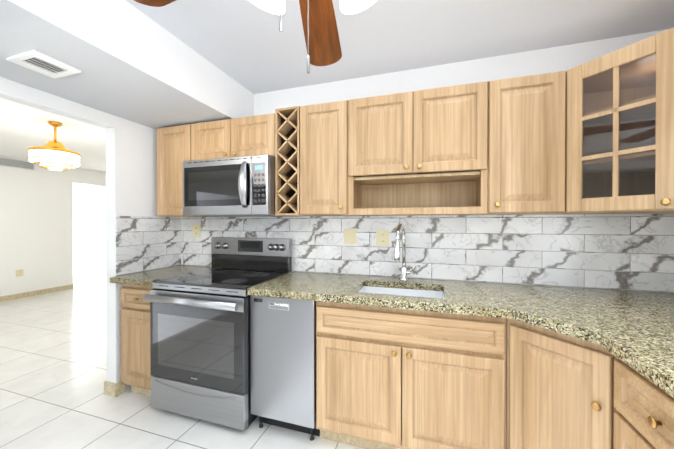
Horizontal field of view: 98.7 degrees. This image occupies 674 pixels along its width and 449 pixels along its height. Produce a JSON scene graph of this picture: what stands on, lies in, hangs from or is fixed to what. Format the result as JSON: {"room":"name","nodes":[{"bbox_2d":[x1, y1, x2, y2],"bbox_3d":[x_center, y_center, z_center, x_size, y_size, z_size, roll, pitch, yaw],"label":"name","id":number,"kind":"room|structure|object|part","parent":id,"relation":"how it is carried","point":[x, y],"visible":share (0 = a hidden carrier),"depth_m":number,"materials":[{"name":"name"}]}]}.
{"room":"kitchen","nodes":[
{"label":"kitchen","id":0,"kind":"room"},
{"bbox_2d":[0,156,105,296],"bbox_3d":[-6.200,0.080,3.236,0.100,2.440,8.400,0,0,18],"label":"wall","id":1,"kind":"structure","parent":0,"point":[36,225],"depth_m":5.30,"materials":[{"name":"beige paint"}]},
{"bbox_2d":[0,156,34,170],"bbox_3d":[-5.564,-1.057,5.031,0.010,0.165,0.500,0,0,18],"label":"air vent","id":2,"kind":"object","parent":1,"relation":"in","point":[16,163],"visible":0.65,"depth_m":5.03,"materials":[{"name":"white"}]},
{"bbox_2d":[16,269,22,276],"bbox_3d":[-5.556,0.850,5.071,0.008,0.122,0.098,0,0,18],"label":"outlet","id":3,"kind":"object","parent":1,"relation":"attached to","point":[19,273],"visible":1,"depth_m":5.07,"materials":[{"name":"beige plastic"}]},
{"bbox_2d":[0,284,73,301],"bbox_3d":[-6.369,1.262,2.530,0.012,0.085,6.940,0,0,18],"label":"baseboard","id":4,"kind":"structure","parent":1,"relation":"attached to","point":[31,293],"depth_m":5.26,"materials":[{"name":"stone"}]},
{"bbox_2d":[0,77,166,389],"bbox_3d":[-2.337,0.097,0.317,0.100,2.440,5.200,0,0,18],"label":"wall","id":5,"kind":"structure","parent":0,"point":[131,174],"depth_m":2.22,"materials":[{"name":"white paint"}]},
{"bbox_2d":[104,380,125,396],"bbox_3d":[-1.638,1.254,2.503,0.124,0.100,0.622,0,0,18],"label":"baseboard","id":6,"kind":"structure","parent":5,"relation":"attached to","point":[112,389],"depth_m":2.21,"materials":[{"name":"stone"}]},
{"bbox_2d":[116,216,180,275],"bbox_3d":[-1.585,0.161,2.482,0.010,0.456,0.598,0,0,18],"label":"backsplash","id":7,"kind":"structure","parent":5,"relation":"attached to","point":[144,243],"depth_m":2.43,"materials":[{"name":"stone"}]},
{"bbox_2d":[73,183,99,275],"bbox_3d":[-6.676,0.061,6.665,0.100,2.440,2.160,0,0,18],"label":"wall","id":8,"kind":"structure","parent":0,"point":[86,252],"depth_m":7.36,"materials":[{"name":"white paint"}]},
{"bbox_2d":[99,186,105,272],"bbox_3d":[-3.488,0.060,6.829,6.070,2.440,0.100,0,0,18],"label":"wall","id":9,"kind":"structure","parent":0,"point":[102,216],"depth_m":7.64,"materials":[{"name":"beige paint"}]},
{"bbox_2d":[0,0,253,129],"bbox_3d":[-1.903,-0.967,0.172,0.810,0.310,5.200,0,0,18],"label":"soffit","id":10,"kind":"structure","parent":0,"point":[132,63],"depth_m":1.61,"materials":[{"name":"paint"}]},
{"bbox_2d":[6,50,81,78],"bbox_3d":[-1.494,-0.813,1.483,0.220,0.014,0.195,0,0,18],"label":"ceiling vent","id":11,"kind":"object","parent":10,"relation":"in","point":[39,62],"visible":0.98,"depth_m":1.47,"materials":[{"name":"white metal"}]},
{"bbox_2d":[0,273,363,448],"bbox_3d":[-2.934,1.336,2.196,9.960,0.060,8.600,0,0,18],"label":"floor","id":12,"kind":"structure","parent":0,"point":[53,365],"depth_m":2.16,"materials":[{"name":"tile"}]},
{"bbox_2d":[121,284,154,396],"bbox_3d":[-1.365,0.870,2.400,0.366,0.870,0.642,0,0,18],"label":"base cabinet","id":13,"kind":"object","parent":12,"relation":"on","point":[135,348],"visible":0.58,"depth_m":2.13,"materials":[{"name":"brown wood"}]},
{"bbox_2d":[110,265,217,286],"bbox_3d":[-1.392,0.411,2.402,0.426,0.043,0.654,0,0,18],"label":"countertop","id":14,"kind":"structure","parent":13,"relation":"on","point":[145,278],"depth_m":2.22,"materials":[{"name":"stone"}]},
{"bbox_2d":[143,237,291,430],"bbox_3d":[-0.842,0.710,2.162,0.758,1.192,0.711,0,0,18],"label":"range","id":15,"kind":"object","parent":12,"relation":"on","point":[200,341],"visible":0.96,"depth_m":1.90,"materials":[{"name":"silver metal"}]},
{"bbox_2d":[250,295,319,440],"bbox_3d":[-0.252,0.874,2.036,0.434,0.866,0.602,0,0,18],"label":"dishwasher","id":16,"kind":"object","parent":12,"relation":"on","point":[283,362],"visible":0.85,"depth_m":1.75,"materials":[{"name":"silver metal"}]},
{"bbox_2d":[316,301,506,448],"bbox_3d":[0.434,0.873,1.823,0.994,0.870,0.642,0,0,18],"label":"base cabinet","id":17,"kind":"object","parent":12,"relation":"on","point":[391,378],"visible":1,"depth_m":1.53,"materials":[{"name":"brown wood"}]},
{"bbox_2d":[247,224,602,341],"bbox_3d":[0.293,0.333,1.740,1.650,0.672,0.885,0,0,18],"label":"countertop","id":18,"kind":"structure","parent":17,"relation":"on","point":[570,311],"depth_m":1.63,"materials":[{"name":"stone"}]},
{"bbox_2d":[359,286,444,298],"bbox_3d":[0.388,0.553,1.793,0.560,0.232,0.400,0,0,18],"label":"sink basin","id":19,"kind":"object","parent":18,"relation":"in","point":[392,290],"depth_m":1.95,"materials":[{"name":"white ceramic"}]},
{"bbox_2d":[506,318,618,448],"bbox_3d":[1.376,0.876,1.393,1.057,0.870,0.887,0,0,18],"label":"base cabinet","id":20,"kind":"object","parent":12,"relation":"on","point":[559,390],"visible":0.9,"depth_m":1.21,"materials":[{"name":"brown wood"}]},
{"bbox_2d":[614,359,673,448],"bbox_3d":[1.293,0.880,0.692,0.788,0.870,0.495,0,0,18],"label":"base cabinet","id":21,"kind":"object","parent":12,"relation":"on","point":[644,415],"visible":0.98,"depth_m":0.89,"materials":[{"name":"brown wood"}]},
{"bbox_2d":[591,289,673,397],"bbox_3d":[1.158,0.424,0.353,0.843,0.043,2.999,0,0,18],"label":"countertop","id":22,"kind":"structure","parent":21,"relation":"on","point":[634,330],"depth_m":1.08,"materials":[{"name":"stone"}]},
{"bbox_2d":[0,0,673,171],"bbox_3d":[-2.934,-1.164,2.182,9.960,0.060,8.600,0,0,18],"label":"ceiling","id":23,"kind":"structure","parent":0,"point":[249,46],"depth_m":1.73,"materials":[{"name":"paint"}]},
{"bbox_2d":[27,121,80,170],"bbox_3d":[-3.151,-0.872,3.240,0.430,0.534,0.430,0,0,18],"label":"chandelier","id":24,"kind":"object","parent":23,"relation":"hanging from","point":[55,155],"visible":1,"depth_m":3.15,"materials":[{"name":"white glass"}]},
{"bbox_2d":[134,0,376,73],"bbox_3d":[-0.130,-0.758,0.785,1.258,0.734,1.291,0,0,18],"label":"fan","id":25,"kind":"object","parent":23,"relation":"hanging from","point":[321,35],"visible":1,"depth_m":1.09,"materials":[{"name":"brown wood"}]},
{"bbox_3d":[-0.447,-0.783,0.900,0.585,0.012,0.160,0,9,21],"label":"blade","id":26,"kind":"part","parent":25,"relation":"part of","materials":[{"name":"brown wood"}]},
{"bbox_3d":[-0.068,-0.785,1.143,0.160,0.012,0.585,-9,0,3],"label":"blade","id":27,"kind":"part","parent":25,"relation":"part of","materials":[{"name":"brown wood"}]},
{"bbox_2d":[207,29,667,273],"bbox_3d":[0.277,0.086,2.262,3.890,2.440,0.100,0,0,18],"label":"wall","id":28,"kind":"structure","parent":0,"point":[546,60],"depth_m":2.04,"materials":[{"name":"white paint"}]},
{"bbox_2d":[157,124,210,216],"bbox_3d":[-1.293,-0.438,2.517,0.358,0.740,0.362,0,0,18],"label":"upper cabinet","id":29,"kind":"object","parent":28,"relation":"attached to","point":[173,148],"visible":0.44,"depth_m":2.37,"materials":[{"name":"brown wood"}]},
{"bbox_2d":[191,113,274,160],"bbox_3d":[-0.760,-0.651,2.344,0.758,0.312,0.362,0,0,18],"label":"upper cabinet","id":30,"kind":"object","parent":28,"relation":"attached to","point":[243,136],"visible":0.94,"depth_m":2.19,"materials":[{"name":"brown wood"}]},
{"bbox_2d":[183,154,275,216],"bbox_3d":[-0.779,-0.278,2.288,0.750,0.422,0.484,0,0,18],"label":"over-the-range microwave","id":31,"kind":"object","parent":30,"relation":"attached to","point":[243,186],"visible":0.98,"depth_m":2.10,"materials":[{"name":"silver metal"}]},
{"bbox_2d":[275,106,303,215],"bbox_3d":[-0.304,-0.448,2.213,0.188,0.764,0.335,0,0,18],"label":"wine rack","id":32,"kind":"object","parent":28,"relation":"attached to","point":[287,161],"visible":0.69,"depth_m":2.08,"materials":[{"name":"brown wood"}]},
{"bbox_2d":[300,100,354,215],"bbox_3d":[-0.051,-0.447,2.118,0.348,0.764,0.362,0,0,18],"label":"upper cabinet","id":33,"kind":"object","parent":28,"relation":"attached to","point":[323,159],"visible":0.92,"depth_m":1.97,"materials":[{"name":"brown wood"}]},
{"bbox_2d":[348,81,487,215],"bbox_3d":[0.516,-0.446,1.937,0.838,0.764,0.362,0,0,18],"label":"upper cabinet","id":34,"kind":"object","parent":28,"relation":"attached to","point":[419,152],"visible":1,"depth_m":1.82,"materials":[{"name":"brown wood"}]},
{"bbox_2d":[181,214,673,292],"bbox_3d":[0.260,0.162,2.210,3.689,0.456,0.010,0,0,18],"label":"backsplash","id":35,"kind":"structure","parent":28,"relation":"attached to","point":[634,252],"depth_m":1.97,"materials":[{"name":"stone"}]},
{"bbox_2d":[192,224,200,236],"bbox_3d":[-1.314,0.058,2.704,0.098,0.122,0.008,0,0,18],"label":"electrical outlet plate","id":36,"kind":"object","parent":35,"relation":"attached to","point":[196,230],"visible":1,"depth_m":2.70,"materials":[{"name":"beige plastic"}]},
{"bbox_2d":[344,228,355,243],"bbox_3d":[0.100,0.091,2.250,0.098,0.122,0.010,0,0,18],"label":"light switch","id":37,"kind":"object","parent":35,"relation":"attached to","point":[349,235],"visible":1,"depth_m":2.25,"materials":[{"name":"beige plastic"}]},
{"bbox_2d":[376,230,388,245],"bbox_3d":[0.343,0.101,2.173,0.098,0.122,0.008,0,0,18],"label":"outlet","id":38,"kind":"object","parent":35,"relation":"attached to","point":[382,237],"visible":1,"depth_m":2.17,"materials":[{"name":"beige plastic"}]},
{"bbox_2d":[482,71,565,214],"bbox_3d":[1.095,-0.445,1.751,0.373,0.764,0.362,0,0,18],"label":"upper cabinet","id":39,"kind":"object","parent":28,"relation":"attached to","point":[526,145],"visible":0.92,"depth_m":1.60,"materials":[{"name":"brown wood"}]},
{"bbox_2d":[544,27,673,214],"bbox_3d":[1.577,-0.444,1.460,0.721,0.764,0.622,0,0,18],"label":"upper cabinet","id":40,"kind":"object","parent":28,"relation":"attached to","point":[619,131],"visible":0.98,"depth_m":1.43,"materials":[{"name":"brown wood"}]}
]}

